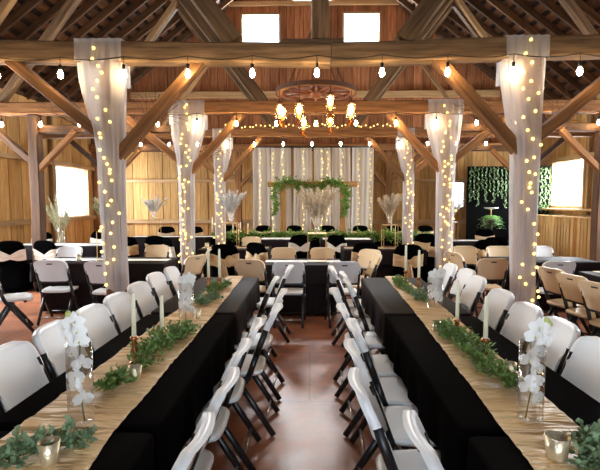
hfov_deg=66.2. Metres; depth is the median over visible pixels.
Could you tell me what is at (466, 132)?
dry branches
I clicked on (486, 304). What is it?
candle
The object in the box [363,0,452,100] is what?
strut
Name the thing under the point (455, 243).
tablecloth
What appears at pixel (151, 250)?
folding chair
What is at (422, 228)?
covered chair
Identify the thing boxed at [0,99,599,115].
tie beam
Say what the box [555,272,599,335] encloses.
folding chair
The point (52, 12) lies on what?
rafter
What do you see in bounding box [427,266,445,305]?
flowers
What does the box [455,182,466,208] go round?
window
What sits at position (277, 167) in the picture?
curtain
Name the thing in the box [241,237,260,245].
folding chair
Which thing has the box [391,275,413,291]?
greenery
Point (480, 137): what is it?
knee brace
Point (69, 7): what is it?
strut
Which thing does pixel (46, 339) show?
folding chair
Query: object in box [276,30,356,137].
chandelier
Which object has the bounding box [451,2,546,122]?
strut
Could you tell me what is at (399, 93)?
beam
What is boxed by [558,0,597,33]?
strut
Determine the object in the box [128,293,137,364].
candlestick
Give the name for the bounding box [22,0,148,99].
rafter
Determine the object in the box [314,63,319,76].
bulb
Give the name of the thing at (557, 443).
votive holder
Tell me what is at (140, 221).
rail
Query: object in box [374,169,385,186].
knee brace
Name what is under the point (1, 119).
string lights
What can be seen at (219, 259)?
candle
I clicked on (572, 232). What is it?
wall
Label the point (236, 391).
folding chair
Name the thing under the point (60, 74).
bulb
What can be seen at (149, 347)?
greenery
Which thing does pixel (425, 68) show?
strut
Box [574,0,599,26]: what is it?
rafter
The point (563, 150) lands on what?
wall
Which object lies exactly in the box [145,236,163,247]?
covered chair
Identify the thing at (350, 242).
tablecloth
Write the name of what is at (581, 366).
folding chair
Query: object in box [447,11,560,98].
rafter
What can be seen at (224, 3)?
rafter
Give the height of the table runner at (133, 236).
0.005 m
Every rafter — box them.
[0,0,42,35]
[0,0,101,84]
[13,0,66,39]
[14,0,125,93]
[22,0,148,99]
[36,0,168,101]
[62,8,166,97]
[71,14,180,101]
[130,0,232,83]
[133,0,218,70]
[396,0,544,115]
[411,0,544,98]
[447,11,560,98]
[465,0,585,91]
[472,13,575,98]
[486,0,596,83]
[510,0,599,71]
[537,0,582,34]
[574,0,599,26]
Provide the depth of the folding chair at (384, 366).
3.23 m
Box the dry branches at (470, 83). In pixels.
[450,83,493,134]
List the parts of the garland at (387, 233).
stem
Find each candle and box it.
[131,293,135,336]
[160,295,163,330]
[207,248,209,276]
[218,249,220,277]
[405,245,406,270]
[418,250,419,277]
[455,281,459,319]
[483,296,488,337]
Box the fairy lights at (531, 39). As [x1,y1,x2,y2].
[518,36,542,301]
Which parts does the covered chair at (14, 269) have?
sash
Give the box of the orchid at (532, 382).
[518,317,555,417]
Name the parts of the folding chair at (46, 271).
leg, backrest, seat frame, seat, leg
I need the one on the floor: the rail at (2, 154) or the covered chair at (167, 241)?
the covered chair at (167, 241)
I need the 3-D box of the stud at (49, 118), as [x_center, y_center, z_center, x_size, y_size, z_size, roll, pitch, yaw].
[-6.525,-1.371,12.128,0.113,4.200,0.112,0,4,1]
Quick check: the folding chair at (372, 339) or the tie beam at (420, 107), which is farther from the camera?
the tie beam at (420, 107)
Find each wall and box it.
[0,88,94,243]
[126,0,508,245]
[537,215,590,259]
[540,94,599,256]
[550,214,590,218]
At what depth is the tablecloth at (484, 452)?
1.58 m
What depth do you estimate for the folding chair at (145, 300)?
4.21 m
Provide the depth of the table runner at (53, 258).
6.85 m
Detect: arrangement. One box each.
[46,194,77,242]
[92,197,99,214]
[141,195,166,217]
[216,190,246,220]
[294,185,338,230]
[377,193,403,222]
[454,198,464,214]
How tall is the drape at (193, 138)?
2.976 m
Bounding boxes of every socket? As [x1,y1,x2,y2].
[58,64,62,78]
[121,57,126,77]
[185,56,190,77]
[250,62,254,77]
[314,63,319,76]
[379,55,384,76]
[445,58,449,76]
[511,58,515,75]
[577,54,582,75]
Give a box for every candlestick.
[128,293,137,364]
[160,294,165,346]
[206,248,210,291]
[217,249,222,289]
[403,245,407,281]
[416,250,420,289]
[454,281,460,336]
[481,296,489,366]
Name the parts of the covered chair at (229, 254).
sash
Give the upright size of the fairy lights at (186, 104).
2.846 m
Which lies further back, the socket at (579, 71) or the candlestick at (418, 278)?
the socket at (579, 71)
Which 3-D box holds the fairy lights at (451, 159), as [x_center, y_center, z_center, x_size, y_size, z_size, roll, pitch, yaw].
[2.586,-0.856,8.009,0.304,2.896,0.063,0,4,3]
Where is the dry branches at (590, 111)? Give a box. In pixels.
[542,77,599,135]
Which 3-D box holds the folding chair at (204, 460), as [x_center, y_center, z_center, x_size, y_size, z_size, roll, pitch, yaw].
[-0.522,1.031,1.980,0.526,0.860,0.427,0,4,2]
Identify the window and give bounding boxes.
[54,165,89,216]
[240,12,280,41]
[342,11,380,40]
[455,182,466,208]
[550,159,585,208]
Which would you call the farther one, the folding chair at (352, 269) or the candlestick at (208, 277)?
the folding chair at (352, 269)
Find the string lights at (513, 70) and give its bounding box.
[0,53,599,78]
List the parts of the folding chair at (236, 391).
seat, leg, leg, backrest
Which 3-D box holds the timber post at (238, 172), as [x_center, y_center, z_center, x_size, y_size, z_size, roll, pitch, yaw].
[-1.906,-1.002,14.331,0.204,3.150,0.202,0,4,1]
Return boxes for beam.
[0,40,330,68]
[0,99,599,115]
[43,127,594,138]
[90,143,501,151]
[130,90,499,98]
[229,0,398,6]
[331,34,599,66]
[540,152,593,164]
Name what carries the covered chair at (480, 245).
on the floor
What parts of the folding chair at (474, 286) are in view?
seat frame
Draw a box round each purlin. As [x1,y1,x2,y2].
[170,0,201,39]
[428,7,452,37]
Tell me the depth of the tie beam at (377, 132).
11.09 m
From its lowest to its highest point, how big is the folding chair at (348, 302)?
0.860 m
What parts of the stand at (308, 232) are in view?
plate, frame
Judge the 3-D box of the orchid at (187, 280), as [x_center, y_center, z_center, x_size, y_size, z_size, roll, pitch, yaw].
[-0.817,0.437,3.298,0.110,0.361,0.110,-3,5,-38]
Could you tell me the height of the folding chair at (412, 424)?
0.860 m
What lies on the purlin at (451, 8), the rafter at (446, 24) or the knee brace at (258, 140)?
the rafter at (446, 24)
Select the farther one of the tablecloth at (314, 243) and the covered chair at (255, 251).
the tablecloth at (314, 243)
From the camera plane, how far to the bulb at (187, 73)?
4.91 m
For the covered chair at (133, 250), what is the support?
on the floor
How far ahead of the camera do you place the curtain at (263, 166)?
13.88 m
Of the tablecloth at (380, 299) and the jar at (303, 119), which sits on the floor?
the tablecloth at (380, 299)
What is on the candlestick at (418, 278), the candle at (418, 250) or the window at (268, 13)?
the candle at (418, 250)
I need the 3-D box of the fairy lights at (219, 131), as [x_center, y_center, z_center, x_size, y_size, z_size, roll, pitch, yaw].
[-1.973,-1.139,11.165,0.286,2.884,0.064,0,4,-4]
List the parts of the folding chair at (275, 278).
seat, leg, leg, backrest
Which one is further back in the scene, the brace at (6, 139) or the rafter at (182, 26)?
the rafter at (182, 26)
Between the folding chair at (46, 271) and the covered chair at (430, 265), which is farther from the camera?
the covered chair at (430, 265)
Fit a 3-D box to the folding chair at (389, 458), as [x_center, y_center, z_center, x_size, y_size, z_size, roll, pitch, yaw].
[0.464,1.033,1.956,0.526,0.860,0.427,0,4,2]
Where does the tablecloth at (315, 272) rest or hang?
on the floor
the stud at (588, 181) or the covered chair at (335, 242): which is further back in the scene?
the stud at (588, 181)
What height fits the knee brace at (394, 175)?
0.984 m
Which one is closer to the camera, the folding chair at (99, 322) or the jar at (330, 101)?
the folding chair at (99, 322)
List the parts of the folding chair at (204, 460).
seat, backrest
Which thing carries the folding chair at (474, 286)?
on the floor
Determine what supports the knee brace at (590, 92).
attached to the timber post
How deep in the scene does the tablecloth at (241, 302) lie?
4.11 m
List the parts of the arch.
post, post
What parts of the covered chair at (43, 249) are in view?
sash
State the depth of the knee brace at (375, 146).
11.11 m
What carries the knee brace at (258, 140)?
attached to the timber post
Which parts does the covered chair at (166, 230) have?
sash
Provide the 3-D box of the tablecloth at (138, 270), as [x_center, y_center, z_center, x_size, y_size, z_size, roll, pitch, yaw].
[-2.849,0.727,6.853,1.949,0.710,0.808,0,4,1]
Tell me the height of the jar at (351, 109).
0.498 m
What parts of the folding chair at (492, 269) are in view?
backrest, seat, seat frame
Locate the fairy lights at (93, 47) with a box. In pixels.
[91,44,120,286]
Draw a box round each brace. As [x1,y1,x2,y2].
[0,129,28,162]
[4,60,94,137]
[38,129,78,170]
[70,140,96,166]
[119,63,205,159]
[126,114,176,162]
[126,149,140,167]
[192,113,244,173]
[198,156,213,173]
[201,152,234,180]
[224,137,262,181]
[241,151,270,186]
[365,137,404,180]
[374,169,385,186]
[386,113,438,171]
[392,154,420,179]
[414,154,432,174]
[431,60,516,154]
[455,114,505,162]
[490,148,508,170]
[540,137,564,161]
[541,77,599,140]
[557,127,598,170]
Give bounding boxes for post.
[27,114,45,289]
[92,138,100,230]
[106,214,127,295]
[235,151,242,232]
[311,0,328,37]
[384,151,391,229]
[590,113,599,261]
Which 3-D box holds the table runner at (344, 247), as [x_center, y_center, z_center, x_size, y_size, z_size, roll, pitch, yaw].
[1.537,0.240,8.583,1.420,0.004,0.250,0,4,1]
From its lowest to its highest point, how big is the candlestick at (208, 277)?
0.428 m
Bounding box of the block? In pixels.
[283,38,343,43]
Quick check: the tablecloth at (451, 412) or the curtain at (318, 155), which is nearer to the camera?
the tablecloth at (451, 412)
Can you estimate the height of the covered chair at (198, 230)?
0.916 m
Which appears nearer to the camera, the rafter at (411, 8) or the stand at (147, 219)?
the stand at (147, 219)
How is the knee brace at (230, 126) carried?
attached to the timber post
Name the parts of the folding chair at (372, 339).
backrest, leg, leg, seat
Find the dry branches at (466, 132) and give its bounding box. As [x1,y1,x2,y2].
[459,132,475,148]
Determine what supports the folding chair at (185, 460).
on the floor
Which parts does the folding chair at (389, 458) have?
backrest, seat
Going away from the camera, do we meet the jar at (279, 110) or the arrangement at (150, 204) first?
the jar at (279, 110)
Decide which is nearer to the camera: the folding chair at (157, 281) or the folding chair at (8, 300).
the folding chair at (157, 281)
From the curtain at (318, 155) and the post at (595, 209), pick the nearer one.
the post at (595, 209)
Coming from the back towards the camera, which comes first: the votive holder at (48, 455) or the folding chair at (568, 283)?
the folding chair at (568, 283)
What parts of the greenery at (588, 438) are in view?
stem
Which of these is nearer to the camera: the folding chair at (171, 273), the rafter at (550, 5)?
the folding chair at (171, 273)
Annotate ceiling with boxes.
[0,0,599,101]
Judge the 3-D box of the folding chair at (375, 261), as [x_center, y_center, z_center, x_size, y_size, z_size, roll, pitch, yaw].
[0.882,0.707,6.493,0.526,0.860,0.427,0,4,-2]
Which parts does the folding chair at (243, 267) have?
backrest, seat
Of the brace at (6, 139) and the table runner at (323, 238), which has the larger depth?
the table runner at (323, 238)
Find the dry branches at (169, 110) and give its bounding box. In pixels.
[128,87,202,130]
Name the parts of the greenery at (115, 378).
stem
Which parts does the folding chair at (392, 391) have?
leg, backrest, seat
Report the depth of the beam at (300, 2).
14.02 m
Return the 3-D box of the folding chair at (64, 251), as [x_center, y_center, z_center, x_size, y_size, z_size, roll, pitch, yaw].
[-3.825,0.634,7.511,0.427,0.860,0.526,0,4,-4]
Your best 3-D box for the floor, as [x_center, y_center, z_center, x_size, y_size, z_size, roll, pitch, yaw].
[0.191,1.276,5.412,14.250,0.120,19.020,0,4,1]
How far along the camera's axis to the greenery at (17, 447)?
1.53 m
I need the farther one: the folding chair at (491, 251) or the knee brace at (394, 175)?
the knee brace at (394, 175)
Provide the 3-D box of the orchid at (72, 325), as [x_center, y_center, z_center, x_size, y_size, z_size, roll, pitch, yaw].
[-0.837,0.505,1.734,0.094,0.449,0.106,4,6,45]
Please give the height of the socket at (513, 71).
0.224 m
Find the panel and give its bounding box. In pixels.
[466,166,552,245]
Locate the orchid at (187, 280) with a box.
[178,271,195,317]
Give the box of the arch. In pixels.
[268,181,357,232]
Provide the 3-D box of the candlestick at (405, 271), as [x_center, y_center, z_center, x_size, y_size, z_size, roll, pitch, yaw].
[1.066,0.308,4.632,0.075,0.428,0.074,0,4,1]
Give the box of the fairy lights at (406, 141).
[404,141,413,242]
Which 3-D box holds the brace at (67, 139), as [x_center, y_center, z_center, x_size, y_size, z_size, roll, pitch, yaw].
[-4.372,-1.503,8.261,0.786,0.774,0.123,0,4,1]
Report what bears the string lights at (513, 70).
hanging from the tie beam at (10, 49)
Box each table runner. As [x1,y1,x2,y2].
[0,276,242,469]
[23,244,100,244]
[48,258,169,260]
[133,236,212,236]
[265,260,339,261]
[323,238,369,239]
[344,247,394,248]
[385,276,589,469]
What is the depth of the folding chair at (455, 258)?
6.79 m
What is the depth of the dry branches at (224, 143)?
8.41 m
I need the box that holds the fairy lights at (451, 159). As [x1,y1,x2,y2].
[439,101,456,266]
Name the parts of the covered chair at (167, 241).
sash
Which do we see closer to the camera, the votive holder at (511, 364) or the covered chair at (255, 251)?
the votive holder at (511, 364)
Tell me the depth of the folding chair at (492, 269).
6.12 m
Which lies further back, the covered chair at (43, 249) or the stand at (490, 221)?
the stand at (490, 221)
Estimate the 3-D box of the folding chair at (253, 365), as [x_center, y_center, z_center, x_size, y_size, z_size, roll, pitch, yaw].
[-0.384,0.936,3.299,0.526,0.860,0.427,0,4,2]
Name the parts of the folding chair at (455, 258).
backrest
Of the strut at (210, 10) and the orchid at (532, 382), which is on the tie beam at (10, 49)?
the strut at (210, 10)
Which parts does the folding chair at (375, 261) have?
backrest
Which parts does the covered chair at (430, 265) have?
sash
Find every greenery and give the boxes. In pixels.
[0,415,97,468]
[91,363,137,391]
[126,319,200,367]
[192,287,223,304]
[204,278,231,293]
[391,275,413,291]
[407,286,432,302]
[434,317,524,392]
[563,418,599,469]
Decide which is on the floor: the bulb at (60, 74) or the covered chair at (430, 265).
the covered chair at (430, 265)
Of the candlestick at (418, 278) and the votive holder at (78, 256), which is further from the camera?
the votive holder at (78, 256)
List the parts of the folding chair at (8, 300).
leg, leg, seat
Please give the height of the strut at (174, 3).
1.757 m
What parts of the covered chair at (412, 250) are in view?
sash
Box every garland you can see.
[210,226,453,243]
[269,175,352,217]
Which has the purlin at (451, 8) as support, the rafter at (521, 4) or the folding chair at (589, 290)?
the rafter at (521, 4)
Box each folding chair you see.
[0,283,34,332]
[0,341,50,415]
[32,319,88,380]
[33,260,79,325]
[55,246,82,257]
[75,303,118,353]
[84,261,105,303]
[103,292,140,333]
[127,281,158,318]
[144,245,168,256]
[146,272,172,305]
[163,266,181,295]
[171,412,215,469]
[181,254,206,278]
[182,367,239,469]
[184,338,251,469]
[195,249,211,280]
[206,317,264,469]
[223,303,282,436]
[232,276,279,369]
[233,288,287,400]
[234,259,269,313]
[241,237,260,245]
[256,265,293,342]
[270,247,296,258]
[272,261,305,328]
[309,247,335,258]
[324,261,360,327]
[328,265,362,344]
[329,287,384,397]
[336,303,398,436]
[339,271,369,357]
[343,278,386,366]
[343,338,436,469]
[344,254,381,298]
[346,318,416,469]
[348,367,444,469]
[356,249,380,296]
[402,410,443,469]
[439,263,457,295]
[446,251,483,304]
[447,268,475,298]
[452,246,484,299]
[459,275,486,315]
[465,258,508,316]
[477,288,514,332]
[485,246,508,295]
[499,301,543,349]
[524,316,580,373]
[535,261,575,320]
[536,246,554,256]
[537,266,590,335]
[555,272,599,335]
[559,336,599,402]
[578,280,599,336]
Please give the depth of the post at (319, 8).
4.96 m
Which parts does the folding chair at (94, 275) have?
backrest, seat frame, seat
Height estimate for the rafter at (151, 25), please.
5.666 m
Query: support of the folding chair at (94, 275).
on the floor
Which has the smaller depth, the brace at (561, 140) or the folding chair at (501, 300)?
the folding chair at (501, 300)
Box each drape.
[74,38,130,294]
[168,100,207,265]
[212,128,232,244]
[395,128,414,244]
[424,99,463,269]
[495,34,549,304]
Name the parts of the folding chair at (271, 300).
seat, leg, leg, backrest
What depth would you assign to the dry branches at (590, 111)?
5.20 m
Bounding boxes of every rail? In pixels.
[0,152,94,170]
[0,215,95,226]
[126,179,466,223]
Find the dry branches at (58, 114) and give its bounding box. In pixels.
[35,86,90,143]
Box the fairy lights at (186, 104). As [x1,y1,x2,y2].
[178,104,193,262]
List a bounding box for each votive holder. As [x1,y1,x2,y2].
[37,436,60,466]
[76,254,81,261]
[128,364,141,381]
[195,309,200,318]
[432,320,440,330]
[504,361,516,373]
[544,430,570,462]
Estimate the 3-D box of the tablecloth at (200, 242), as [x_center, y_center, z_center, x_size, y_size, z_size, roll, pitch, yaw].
[-3.252,0.395,11.482,1.933,0.710,0.810,0,4,1]
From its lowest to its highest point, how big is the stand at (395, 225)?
0.427 m
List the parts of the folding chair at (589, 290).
backrest, seat frame, seat, leg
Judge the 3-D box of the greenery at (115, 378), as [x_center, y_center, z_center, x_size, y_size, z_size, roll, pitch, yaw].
[-0.850,0.642,2.100,0.159,0.114,0.228,3,5,33]
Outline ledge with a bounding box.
[541,208,590,211]
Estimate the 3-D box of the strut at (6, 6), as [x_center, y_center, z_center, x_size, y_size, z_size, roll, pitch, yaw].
[-2.865,-2.988,5.001,1.363,1.759,0.102,0,4,1]
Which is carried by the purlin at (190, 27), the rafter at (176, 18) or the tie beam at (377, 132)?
the rafter at (176, 18)
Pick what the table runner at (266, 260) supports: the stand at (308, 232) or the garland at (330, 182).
the stand at (308, 232)
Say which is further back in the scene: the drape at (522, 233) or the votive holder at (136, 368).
the drape at (522, 233)
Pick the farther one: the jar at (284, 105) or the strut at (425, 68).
the strut at (425, 68)
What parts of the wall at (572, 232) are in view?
cap rail, post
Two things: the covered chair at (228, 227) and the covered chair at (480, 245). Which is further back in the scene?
the covered chair at (228, 227)
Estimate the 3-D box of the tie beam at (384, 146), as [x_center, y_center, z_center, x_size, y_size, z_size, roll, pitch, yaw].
[0.387,-2.699,14.158,13.750,0.235,0.214,0,4,1]
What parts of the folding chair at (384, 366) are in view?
backrest, leg, leg, seat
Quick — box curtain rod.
[256,146,371,147]
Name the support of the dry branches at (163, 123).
attached to the tie at (45, 129)
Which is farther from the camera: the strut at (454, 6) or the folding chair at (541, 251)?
the strut at (454, 6)
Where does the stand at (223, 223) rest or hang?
on the table runner
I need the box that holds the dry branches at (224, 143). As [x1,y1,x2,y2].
[210,143,232,160]
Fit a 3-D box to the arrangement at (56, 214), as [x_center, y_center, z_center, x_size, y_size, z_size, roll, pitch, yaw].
[-4.849,-0.344,9.274,0.584,1.064,0.594,0,4,-2]
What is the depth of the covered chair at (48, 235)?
10.36 m
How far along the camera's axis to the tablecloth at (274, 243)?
10.42 m
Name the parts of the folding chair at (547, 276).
backrest, leg, seat frame, seat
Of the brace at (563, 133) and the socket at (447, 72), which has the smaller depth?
the socket at (447, 72)
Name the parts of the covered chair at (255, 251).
sash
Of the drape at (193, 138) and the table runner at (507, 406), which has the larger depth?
the drape at (193, 138)
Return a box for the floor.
[0,272,591,469]
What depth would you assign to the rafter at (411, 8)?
13.62 m
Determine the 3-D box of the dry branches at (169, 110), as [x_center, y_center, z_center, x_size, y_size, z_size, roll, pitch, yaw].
[-1.593,-1.465,5.317,0.951,0.648,0.339,0,4,-3]
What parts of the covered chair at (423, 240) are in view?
sash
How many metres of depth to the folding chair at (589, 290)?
4.41 m
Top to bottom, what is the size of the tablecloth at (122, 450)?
0.710 m
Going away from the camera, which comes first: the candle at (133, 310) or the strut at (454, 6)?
the candle at (133, 310)
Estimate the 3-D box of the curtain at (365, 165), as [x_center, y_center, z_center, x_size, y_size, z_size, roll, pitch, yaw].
[1.863,-1.013,13.846,0.680,3.200,0.039,0,4,1]
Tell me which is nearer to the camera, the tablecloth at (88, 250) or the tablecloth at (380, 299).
the tablecloth at (380, 299)
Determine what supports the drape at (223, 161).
hanging from the tie beam at (377, 132)
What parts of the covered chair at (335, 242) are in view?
sash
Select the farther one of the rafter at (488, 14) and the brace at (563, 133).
the rafter at (488, 14)
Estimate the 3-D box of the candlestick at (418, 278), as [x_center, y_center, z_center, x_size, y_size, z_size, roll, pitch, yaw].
[1.141,0.336,4.412,0.075,0.403,0.074,0,4,1]
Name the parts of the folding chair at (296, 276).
backrest, seat frame, seat, leg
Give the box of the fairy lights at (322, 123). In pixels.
[225,123,394,127]
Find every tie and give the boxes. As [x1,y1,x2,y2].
[38,125,170,133]
[133,146,206,151]
[414,145,506,151]
[461,123,599,131]
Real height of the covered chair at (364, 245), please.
0.916 m
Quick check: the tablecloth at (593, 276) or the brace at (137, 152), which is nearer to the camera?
the tablecloth at (593, 276)
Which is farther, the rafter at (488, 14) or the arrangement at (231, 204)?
the rafter at (488, 14)
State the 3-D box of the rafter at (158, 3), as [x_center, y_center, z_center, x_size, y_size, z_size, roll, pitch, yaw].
[-3.267,-5.997,11.501,7.264,5.662,0.072,0,4,1]
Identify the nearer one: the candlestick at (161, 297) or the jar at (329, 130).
the candlestick at (161, 297)
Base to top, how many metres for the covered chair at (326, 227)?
0.916 m
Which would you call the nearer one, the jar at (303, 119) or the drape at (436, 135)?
the jar at (303, 119)
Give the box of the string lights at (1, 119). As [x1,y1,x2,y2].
[0,111,599,126]
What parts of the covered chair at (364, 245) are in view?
sash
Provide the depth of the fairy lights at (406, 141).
11.06 m
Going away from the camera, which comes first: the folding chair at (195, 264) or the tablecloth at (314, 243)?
the folding chair at (195, 264)
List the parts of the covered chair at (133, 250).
sash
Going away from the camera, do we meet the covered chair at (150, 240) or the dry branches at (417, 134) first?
the dry branches at (417, 134)
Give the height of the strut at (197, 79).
1.762 m
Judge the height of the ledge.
0.050 m
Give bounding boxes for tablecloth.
[0,314,233,469]
[0,431,153,469]
[24,243,101,262]
[30,257,178,311]
[133,237,210,258]
[151,277,259,344]
[197,246,271,276]
[211,233,434,258]
[260,238,310,256]
[262,259,339,314]
[320,238,373,246]
[340,246,426,277]
[361,278,470,346]
[385,315,599,469]
[414,239,508,246]
[467,436,533,469]
[481,257,599,309]
[578,271,599,330]
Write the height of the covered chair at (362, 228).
0.916 m
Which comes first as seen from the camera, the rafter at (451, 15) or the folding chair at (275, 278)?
the folding chair at (275, 278)
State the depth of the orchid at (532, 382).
1.74 m
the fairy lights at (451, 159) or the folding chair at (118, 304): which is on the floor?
the folding chair at (118, 304)
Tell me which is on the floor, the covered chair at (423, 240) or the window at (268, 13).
the covered chair at (423, 240)
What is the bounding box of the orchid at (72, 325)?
[57,311,93,420]
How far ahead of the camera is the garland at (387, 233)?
11.83 m
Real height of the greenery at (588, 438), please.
0.127 m
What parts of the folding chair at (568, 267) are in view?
seat, backrest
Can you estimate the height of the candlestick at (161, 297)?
0.313 m
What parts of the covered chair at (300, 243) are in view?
sash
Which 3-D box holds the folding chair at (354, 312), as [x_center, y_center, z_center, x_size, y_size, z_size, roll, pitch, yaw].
[0.673,0.825,4.856,0.526,0.860,0.427,0,4,0]
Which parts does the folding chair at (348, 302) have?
backrest, leg, leg, seat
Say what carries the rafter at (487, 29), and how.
on the purlin at (451, 8)
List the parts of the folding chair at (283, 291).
seat, leg, leg, backrest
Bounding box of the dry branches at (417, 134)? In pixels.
[403,134,425,156]
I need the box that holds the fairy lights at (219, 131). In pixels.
[213,131,224,243]
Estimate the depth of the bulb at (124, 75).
4.93 m
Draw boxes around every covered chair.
[0,241,33,292]
[31,232,52,242]
[33,240,56,291]
[90,231,101,242]
[127,237,138,256]
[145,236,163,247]
[158,226,174,235]
[163,237,181,273]
[195,226,202,235]
[210,244,238,276]
[226,225,235,232]
[245,242,268,296]
[255,225,270,232]
[286,225,301,232]
[288,235,309,258]
[319,225,334,232]
[327,235,346,260]
[344,242,377,295]
[352,225,367,232]
[385,226,401,232]
[390,244,422,277]
[414,234,434,258]
[417,225,432,232]
[420,239,453,285]
[467,239,498,283]
[475,229,494,238]
[486,237,508,247]
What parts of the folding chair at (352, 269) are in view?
leg, seat, seat frame, backrest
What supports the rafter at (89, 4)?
on the purlin at (190, 27)
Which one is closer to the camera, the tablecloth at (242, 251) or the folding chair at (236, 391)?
the folding chair at (236, 391)
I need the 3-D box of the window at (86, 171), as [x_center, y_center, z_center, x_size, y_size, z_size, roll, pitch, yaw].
[-6.549,-1.228,13.217,0.093,1.500,1.890,0,4,1]
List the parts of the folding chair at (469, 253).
backrest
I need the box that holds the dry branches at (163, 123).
[143,123,172,160]
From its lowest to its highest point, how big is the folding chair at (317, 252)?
0.860 m
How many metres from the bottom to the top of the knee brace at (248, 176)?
1.146 m
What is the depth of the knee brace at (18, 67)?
5.08 m
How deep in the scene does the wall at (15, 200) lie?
11.04 m
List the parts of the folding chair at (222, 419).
seat, leg, backrest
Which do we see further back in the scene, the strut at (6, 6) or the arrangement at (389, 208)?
the arrangement at (389, 208)
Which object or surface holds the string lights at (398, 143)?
hanging from the tie beam at (377, 132)
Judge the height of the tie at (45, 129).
0.152 m
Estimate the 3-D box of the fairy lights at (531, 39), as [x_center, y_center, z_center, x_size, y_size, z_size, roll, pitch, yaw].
[2.496,-0.684,4.942,0.282,2.874,0.060,0,4,6]
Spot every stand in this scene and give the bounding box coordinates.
[147,219,160,235]
[223,223,238,246]
[308,232,326,261]
[381,224,397,247]
[478,207,501,229]
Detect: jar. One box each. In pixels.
[276,91,283,127]
[280,98,286,127]
[295,85,303,127]
[300,102,306,137]
[326,85,333,119]
[327,106,333,133]
[346,97,353,127]
[347,90,355,126]
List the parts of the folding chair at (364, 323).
backrest, seat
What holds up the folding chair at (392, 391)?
on the floor
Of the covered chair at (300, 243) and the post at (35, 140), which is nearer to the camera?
the post at (35, 140)
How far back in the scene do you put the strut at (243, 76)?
8.01 m
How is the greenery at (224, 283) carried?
on the table runner at (108, 409)
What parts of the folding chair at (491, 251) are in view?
backrest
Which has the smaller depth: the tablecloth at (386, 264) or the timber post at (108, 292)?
the timber post at (108, 292)
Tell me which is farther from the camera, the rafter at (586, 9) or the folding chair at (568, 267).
the rafter at (586, 9)
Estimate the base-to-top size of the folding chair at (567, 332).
0.860 m
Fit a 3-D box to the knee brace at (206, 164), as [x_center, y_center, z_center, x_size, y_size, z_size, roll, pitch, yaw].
[-2.554,-1.940,11.276,1.150,0.985,0.155,0,4,2]
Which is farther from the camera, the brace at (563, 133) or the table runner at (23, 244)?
the table runner at (23, 244)
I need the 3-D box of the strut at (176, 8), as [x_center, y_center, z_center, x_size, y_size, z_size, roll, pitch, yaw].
[-4.136,-4.060,11.182,2.455,3.041,0.160,0,4,1]
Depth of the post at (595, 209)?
8.11 m
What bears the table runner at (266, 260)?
on the tablecloth at (315, 272)
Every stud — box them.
[47,101,56,242]
[584,98,594,256]
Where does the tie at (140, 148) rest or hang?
attached to the post
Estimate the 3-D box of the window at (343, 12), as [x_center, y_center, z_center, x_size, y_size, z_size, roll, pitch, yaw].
[1.888,-6.287,14.136,1.200,1.100,0.093,0,4,1]
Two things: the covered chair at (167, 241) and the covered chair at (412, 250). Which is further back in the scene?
the covered chair at (167, 241)
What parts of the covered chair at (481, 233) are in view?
sash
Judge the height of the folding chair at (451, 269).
0.860 m
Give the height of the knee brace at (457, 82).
1.147 m
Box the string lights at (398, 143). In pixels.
[140,136,492,145]
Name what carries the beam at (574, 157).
attached to the post
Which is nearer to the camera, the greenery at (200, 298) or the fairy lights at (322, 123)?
the greenery at (200, 298)
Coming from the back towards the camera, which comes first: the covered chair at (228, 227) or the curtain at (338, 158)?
the curtain at (338, 158)
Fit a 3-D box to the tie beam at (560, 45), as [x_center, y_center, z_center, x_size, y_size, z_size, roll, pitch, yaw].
[3.703,-2.057,4.985,6.722,0.233,0.220,-1,4,1]
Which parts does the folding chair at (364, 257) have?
backrest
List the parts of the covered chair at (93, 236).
sash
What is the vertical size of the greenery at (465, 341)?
0.151 m
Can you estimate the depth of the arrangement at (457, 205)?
10.24 m
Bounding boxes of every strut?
[0,0,16,24]
[0,0,81,101]
[130,0,178,71]
[130,7,177,73]
[162,67,207,124]
[172,0,279,127]
[178,0,267,100]
[191,0,242,42]
[350,0,454,127]
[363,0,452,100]
[394,0,444,40]
[420,65,466,122]
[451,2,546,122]
[455,0,488,36]
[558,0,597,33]
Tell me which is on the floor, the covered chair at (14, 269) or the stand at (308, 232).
the covered chair at (14, 269)
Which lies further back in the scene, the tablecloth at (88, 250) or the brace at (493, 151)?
the brace at (493, 151)
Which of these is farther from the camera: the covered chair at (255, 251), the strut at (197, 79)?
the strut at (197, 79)
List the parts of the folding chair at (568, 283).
backrest, seat frame, seat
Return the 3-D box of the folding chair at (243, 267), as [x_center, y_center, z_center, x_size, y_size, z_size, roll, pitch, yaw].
[-0.614,0.730,6.182,0.427,0.860,0.526,1,4,13]
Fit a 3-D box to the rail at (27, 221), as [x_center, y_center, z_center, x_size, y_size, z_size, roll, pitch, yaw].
[-6.672,0.086,5.502,0.094,0.135,18.470,0,4,1]
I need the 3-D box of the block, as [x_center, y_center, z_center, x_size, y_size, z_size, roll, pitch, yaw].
[0.143,-2.101,5.026,0.660,0.065,0.109,0,4,1]
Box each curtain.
[252,148,269,232]
[271,148,291,231]
[293,148,311,232]
[314,148,330,231]
[332,148,350,232]
[351,148,373,232]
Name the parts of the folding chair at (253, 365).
seat, leg, leg, backrest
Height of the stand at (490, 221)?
1.450 m
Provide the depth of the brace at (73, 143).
11.26 m
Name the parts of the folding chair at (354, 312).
backrest, seat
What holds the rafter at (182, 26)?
on the purlin at (190, 27)
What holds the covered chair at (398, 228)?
on the floor
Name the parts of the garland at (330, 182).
stem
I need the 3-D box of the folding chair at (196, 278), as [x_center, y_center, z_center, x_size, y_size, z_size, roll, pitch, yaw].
[-1.643,0.656,7.212,0.526,0.860,0.427,-1,4,-7]
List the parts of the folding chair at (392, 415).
backrest, leg, seat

